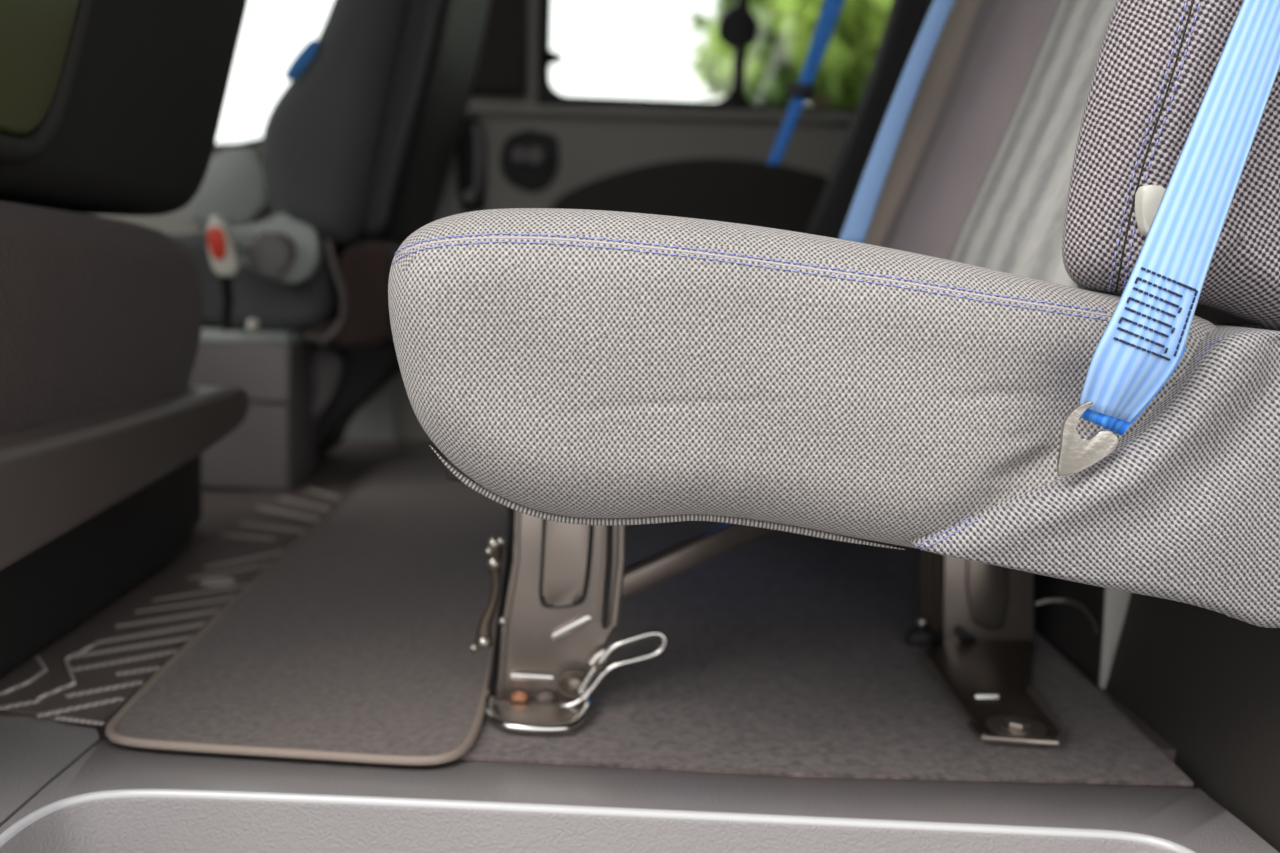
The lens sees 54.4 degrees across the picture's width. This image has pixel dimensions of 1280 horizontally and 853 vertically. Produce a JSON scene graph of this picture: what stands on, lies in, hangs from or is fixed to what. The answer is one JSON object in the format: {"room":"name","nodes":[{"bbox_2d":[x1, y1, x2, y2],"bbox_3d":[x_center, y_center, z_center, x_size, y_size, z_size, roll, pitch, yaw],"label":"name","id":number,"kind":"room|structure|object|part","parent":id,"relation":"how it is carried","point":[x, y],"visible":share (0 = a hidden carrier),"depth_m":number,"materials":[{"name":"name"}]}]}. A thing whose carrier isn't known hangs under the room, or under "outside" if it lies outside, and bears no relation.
{"room":"vehicle interior","nodes":[
{"label":"vehicle interior","id":0,"kind":"room"},
{"bbox_2d":[0,440,1192,785],"bbox_3d":[-0.039,0.174,1.929,3.500,0.030,1.665,2,8,-1],"label":"floor","id":1,"kind":"structure","parent":0,"point":[215,500],"depth_m":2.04,"materials":[{"name":"carpet"}]},
{"bbox_2d":[0,718,99,826],"bbox_3d":[-0.516,0.287,0.987,0.196,0.030,0.370,-6,11,-44],"label":"trim","id":2,"kind":"structure","parent":1,"relation":"attached to","point":[33,752],"depth_m":1.02,"materials":[{"name":"plastic"}]},
{"bbox_2d":[0,446,371,724],"bbox_3d":[-0.663,0.140,1.881,0.405,0.006,1.644,2,8,-1],"label":"rubber mat","id":3,"kind":"object","parent":1,"relation":"on","point":[87,674],"visible":0.87,"depth_m":1.41,"materials":[{"name":"rubber"}]},
{"bbox_2d":[0,0,248,675],"bbox_3d":[-0.762,-0.327,1.292,0.601,1.075,1.071,2,8,-1],"label":"passenger seat","id":4,"kind":"object","parent":3,"relation":"on","point":[108,107],"visible":1,"depth_m":1.25,"materials":[{"name":"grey fabric"}]},
{"bbox_3d":[-0.520,-0.476,0.960,0.124,0.475,0.444,2,8,-1],"label":"panel","id":5,"kind":"part","parent":4,"relation":"part of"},
{"bbox_3d":[-0.585,-0.537,1.239,0.252,0.633,0.896,2,8,-1],"label":"backrest","id":6,"kind":"part","parent":4,"relation":"part of","materials":[{"name":"black fabric"}]},
{"bbox_3d":[-0.607,0.030,1.209,0.220,0.102,0.802,2,8,-1],"label":"trim","id":7,"kind":"part","parent":4,"relation":"part of","materials":[{"name":"plastic"}]},
{"bbox_2d":[170,0,490,489],"bbox_3d":[-0.602,-0.424,2.239,0.601,1.018,0.613,2,8,-1],"label":"seat","id":8,"kind":"object","parent":3,"relation":"on","point":[358,149],"visible":0.86,"depth_m":2.06,"materials":[{"name":"fabric"}]},
{"bbox_3d":[-0.649,-0.303,1.999,0.086,0.044,0.027,2,8,-1],"label":"lever","id":9,"kind":"part","parent":8,"relation":"part of","materials":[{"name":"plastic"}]},
{"bbox_3d":[-0.634,-0.166,2.038,0.022,0.022,0.022,2,8,-1],"label":"knob","id":10,"kind":"part","parent":8,"relation":"part of","materials":[{"name":"white plastic"}]},
{"bbox_2d":[170,225,350,331],"bbox_3d":[-0.714,-0.278,2.305,0.388,0.181,0.440,2,8,-1],"label":"seat cushion","id":11,"kind":"object","parent":8,"relation":"on","point":[278,306],"depth_m":2.09,"materials":[{"name":"fabric"}]},
{"bbox_3d":[-0.592,-0.278,2.003,0.071,0.070,0.040,2,8,-1],"label":"recline knob","id":12,"kind":"part","parent":8,"relation":"part of","materials":[{"name":"grey plastic"}]},
{"bbox_3d":[-0.608,-0.295,2.051,0.165,0.111,0.060,2,8,-1],"label":"trim","id":13,"kind":"part","parent":8,"relation":"part of","materials":[{"name":"plastic"}]},
{"bbox_3d":[-0.510,-0.220,2.023,0.072,0.169,0.012,2,8,-1],"label":"trim","id":14,"kind":"part","parent":8,"relation":"part of","materials":[{"name":"plastic"}]},
{"bbox_3d":[-0.490,-0.618,2.225,0.259,0.584,0.510,2,8,-1],"label":"backrest","id":15,"kind":"part","parent":8,"relation":"part of","materials":[{"name":"fabric"}]},
{"bbox_3d":[-0.539,-0.054,2.398,0.180,0.246,0.200,2,8,-1],"label":"seat","id":16,"kind":"part","parent":8,"relation":"part of","materials":[{"name":"black plastic"}]},
{"bbox_3d":[-0.387,-0.632,2.280,0.185,0.604,0.480,2,8,-1],"label":"panel","id":17,"kind":"part","parent":8,"relation":"part of","materials":[{"name":"black plastic"}]},
{"bbox_2d":[105,462,507,765],"bbox_3d":[-0.317,0.172,1.700,0.341,0.008,1.407,2,8,-1],"label":"floor mat","id":18,"kind":"object","parent":1,"relation":"on","point":[353,644],"visible":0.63,"depth_m":1.28,"materials":[{"name":"grey carpet"}]},
{"bbox_2d":[388,0,1279,745],"bbox_3d":[0.205,-0.282,1.471,0.765,1.027,1.414,2,8,-1],"label":"seat","id":19,"kind":"object","parent":1,"relation":"on","point":[598,373],"visible":0.95,"depth_m":0.83,"materials":[{"name":"fabric"}]},
{"bbox_3d":[-0.139,0.155,1.144,0.025,0.095,0.016,2,8,-1],"label":"linkage arm","id":20,"kind":"part","parent":19,"relation":"part of"},
{"bbox_3d":[-0.088,0.261,1.115,0.089,0.003,0.053,1,8,-5],"label":"foot plate","id":21,"kind":"part","parent":19,"relation":"part of","materials":[{"name":"metal"}]},
{"bbox_3d":[-0.074,0.154,1.151,0.116,0.216,0.004,2,8,-1],"label":"leg","id":22,"kind":"part","parent":19,"relation":"part of","materials":[{"name":"metal"}]},
{"bbox_2d":[562,675,587,699],"bbox_3d":[-0.060,0.241,1.155,0.024,0.024,0.006,2,8,-1],"label":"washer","id":23,"kind":"object","parent":19,"relation":"in","point":[571,684],"depth_m":1.15,"materials":[{"name":"metal"}]},
{"bbox_3d":[-0.037,0.223,1.139,0.124,0.080,0.006,2,8,-1],"label":"release handle","id":24,"kind":"part","parent":19,"relation":"part of","materials":[{"name":"metal"}]},
{"bbox_2d":[388,208,1216,548],"bbox_3d":[0.128,-0.047,1.082,0.614,0.252,0.527,2,8,-1],"label":"seat cushion","id":25,"kind":"object","parent":19,"relation":"on","point":[608,367],"depth_m":0.82,"materials":[{"name":"fabric"}]},
{"bbox_2d":[767,0,844,164],"bbox_3d":[0.316,-0.693,1.962,0.208,0.555,0.028,4,8,11],"label":"belt","id":26,"kind":"object","parent":19,"relation":"attached to","point":[831,9],"visible":1,"depth_m":1.99,"materials":[{"name":"blue fabric"}]},
{"bbox_3d":[0.409,-0.527,2.068,0.322,0.690,0.170,2,8,-1],"label":"backrest panel","id":27,"kind":"part","parent":19,"relation":"part of","materials":[{"name":"black plastic"}]},
{"bbox_2d":[840,0,955,242],"bbox_3d":[0.362,-0.499,1.367,0.259,0.614,0.027,3,8,10],"label":"belt","id":28,"kind":"object","parent":19,"relation":"attached to","point":[858,221],"visible":0.94,"depth_m":1.41,"materials":[{"name":"blue fabric"}]},
{"bbox_3d":[0.435,-0.495,1.845,0.306,0.690,0.260,2,8,-1],"label":"backrest panel","id":29,"kind":"part","parent":19,"relation":"part of","materials":[{"name":"plastic"}]},
{"bbox_3d":[0.425,-0.469,1.652,0.312,0.690,0.130,2,8,-1],"label":"backrest panel","id":30,"kind":"part","parent":19,"relation":"part of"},
{"bbox_3d":[0.428,-0.436,1.414,0.312,0.690,0.330,2,8,-1],"label":"backrest panel","id":31,"kind":"part","parent":19,"relation":"part of","materials":[{"name":"plastic"}]},
{"bbox_3d":[0.387,0.177,1.379,0.108,0.148,0.005,2,8,-1],"label":"leg","id":32,"kind":"part","parent":19,"relation":"part of","materials":[{"name":"metal"}]},
{"bbox_3d":[0.372,0.258,1.247,0.139,0.005,0.296,2,8,-1],"label":"foot plate","id":33,"kind":"part","parent":19,"relation":"part of","materials":[{"name":"black metal"}]},
{"bbox_3d":[0.438,-0.387,1.058,0.308,0.690,0.390,2,8,-1],"label":"backrest panel","id":34,"kind":"part","parent":19,"relation":"part of","materials":[{"name":"plastic"}]},
{"bbox_2d":[1057,0,1279,475],"bbox_3d":[0.396,-0.248,0.780,0.229,0.572,0.036,1,8,-4],"label":"belt","id":35,"kind":"object","parent":19,"relation":"attached to","point":[1143,341],"visible":1,"depth_m":0.79,"materials":[{"name":"fabric"}]},
{"bbox_3d":[0.424,-0.326,0.857,0.248,0.543,0.115,2,8,-1],"label":"backrest","id":36,"kind":"part","parent":19,"relation":"part of","materials":[{"name":"fabric"}]},
{"bbox_2d":[1035,598,1097,633],"bbox_3d":[0.447,0.228,1.299,0.076,0.100,0.004,2,8,-1],"label":"cable","id":37,"kind":"object","parent":1,"relation":"on","point":[1052,600],"visible":0.7,"depth_m":1.29,"materials":[{"name":"plastic"}]},
{"bbox_2d":[88,0,1253,440],"bbox_3d":[-0.026,-0.637,2.688,3.500,1.430,0.060,2,8,-1],"label":"panel","id":38,"kind":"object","parent":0,"point":[590,149],"depth_m":2.67,"materials":[{"name":"plastic"}]},
{"bbox_2d":[187,148,269,224],"bbox_3d":[-0.876,-0.509,2.644,0.170,0.162,0.040,2,8,-1],"label":"trim","id":39,"kind":"structure","parent":38,"relation":"attached to","point":[232,187],"depth_m":2.63,"materials":[{"name":"plastic"}]},
{"bbox_2d":[214,137,261,148],"bbox_3d":[-0.710,-0.856,2.627,0.671,0.569,0.040,2,8,-1],"label":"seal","id":40,"kind":"structure","parent":38,"relation":"in","point":[257,140],"depth_m":2.64,"materials":[{"name":"rubber"}]},
{"bbox_2d":[315,176,448,440],"bbox_3d":[-0.575,-0.296,2.672,0.324,0.809,0.050,2,8,-1],"label":"trim","id":41,"kind":"structure","parent":38,"relation":"attached to","point":[376,420],"depth_m":2.72,"materials":[{"name":"plastic"}]},
{"bbox_2d":[456,118,486,211],"bbox_3d":[-0.359,-0.555,2.631,0.068,0.198,0.058,2,8,-1],"label":"handle","id":42,"kind":"object","parent":38,"relation":"attached to","point":[471,150],"visible":0.97,"depth_m":2.64,"materials":[{"name":"plastic"}]},
{"bbox_2d":[471,0,527,96],"bbox_3d":[-0.300,-0.915,2.586,0.140,0.442,0.060,2,8,-1],"label":"trim","id":43,"kind":"structure","parent":38,"relation":"attached to","point":[502,70],"depth_m":2.58,"materials":[{"name":"black plastic"}]},
{"bbox_2d":[501,130,558,191],"bbox_3d":[-0.234,-0.564,2.643,0.124,0.129,0.055,2,8,-1],"label":"door latch","id":44,"kind":"structure","parent":38,"relation":"in","point":[529,158],"depth_m":2.64,"materials":[{"name":"plastic"}]},
{"bbox_3d":[-0.237,-0.572,2.629,0.068,0.036,0.030,2,8,-1],"label":"knob","id":45,"kind":"part","parent":44,"relation":"part of","materials":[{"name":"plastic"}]},
{"bbox_2d":[537,0,747,109],"bbox_3d":[0.007,-0.895,2.628,0.436,0.445,0.050,2,8,-1],"label":"window","id":46,"kind":"structure","parent":38,"relation":"in","point":[546,95],"depth_m":2.63,"materials":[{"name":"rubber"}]},
{"bbox_2d":[543,46,562,68],"bbox_3d":[-0.182,-0.772,2.610,0.043,0.047,0.010,2,8,-1],"label":"latch","id":47,"kind":"object","parent":46,"relation":"attached to","point":[550,57],"depth_m":2.60,"materials":[{"name":"plastic"}]},
{"bbox_2d":[466,103,854,124],"bbox_3d":[0.089,-0.662,2.638,0.935,0.031,0.035,2,8,-1],"label":"trim","id":48,"kind":"structure","parent":38,"relation":"attached to","point":[473,108],"depth_m":2.62,"materials":[{"name":"plastic"}]},
{"bbox_2d":[551,158,828,232],"bbox_3d":[0.160,-0.382,2.670,0.743,0.377,0.050,2,8,-1],"label":"wheel arch","id":49,"kind":"object","parent":38,"relation":"attached to","point":[741,191],"visible":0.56,"depth_m":2.63,"materials":[{"name":"black plastic"}]},
{"bbox_2d":[739,0,856,112],"bbox_3d":[0.487,-0.878,2.636,0.542,0.424,0.050,2,8,-1],"label":"window","id":50,"kind":"structure","parent":38,"relation":"in","point":[747,105],"depth_m":2.64,"materials":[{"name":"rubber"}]},
{"bbox_2d":[718,6,758,49],"bbox_3d":[0.205,-0.829,2.589,0.085,0.084,0.030,2,8,-1],"label":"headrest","id":51,"kind":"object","parent":50,"relation":"attached to","point":[738,27],"depth_m":2.58,"materials":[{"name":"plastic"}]},
{"bbox_2d":[1034,574,1279,852],"bbox_3d":[0.575,0.229,1.777,0.275,0.385,1.944,2,8,-2],"label":"panel","id":52,"kind":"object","parent":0,"point":[1206,681],"depth_m":1.08,"materials":[{"name":"black plastic"}]},
{"bbox_2d":[1099,588,1130,688],"bbox_3d":[0.471,0.203,1.246,0.033,0.154,0.041,2,8,-1],"label":"strap","id":53,"kind":"object","parent":52,"relation":"attached to","point":[1116,602],"visible":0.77,"depth_m":1.24,"materials":[{"name":"grey fabric"}]},
{"bbox_3d":[0.000,-0.233,0.705,3.510,1.610,0.060,2,8,-1],"label":"wall","id":54,"kind":"structure","parent":0,"visible":0},
{"bbox_2d":[0,740,1278,852],"bbox_3d":[0.006,0.397,0.927,0.937,0.202,0.296,2,8,-1],"label":"trim","id":55,"kind":"structure","parent":54,"relation":"attached to","point":[115,798],"depth_m":0.95,"materials":[{"name":"plastic"}]},
{"label":"outside","id":56,"kind":"structure","parent":0,"visible":0},
{"bbox_3d":[-0.167,-0.228,10.061,80.000,0.350,100.000,2,8,-1],"label":"ground","id":57,"kind":"structure","parent":56,"visible":0},
{"bbox_2d":[683,0,891,107],"bbox_3d":[1.166,-2.153,7.807,1.726,4.175,1.874,6,9,26],"label":"tree","id":58,"kind":"object","parent":57,"relation":"on","point":[776,59],"visible":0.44,"depth_m":7.48,"materials":[{"name":"green plant"}]}
]}

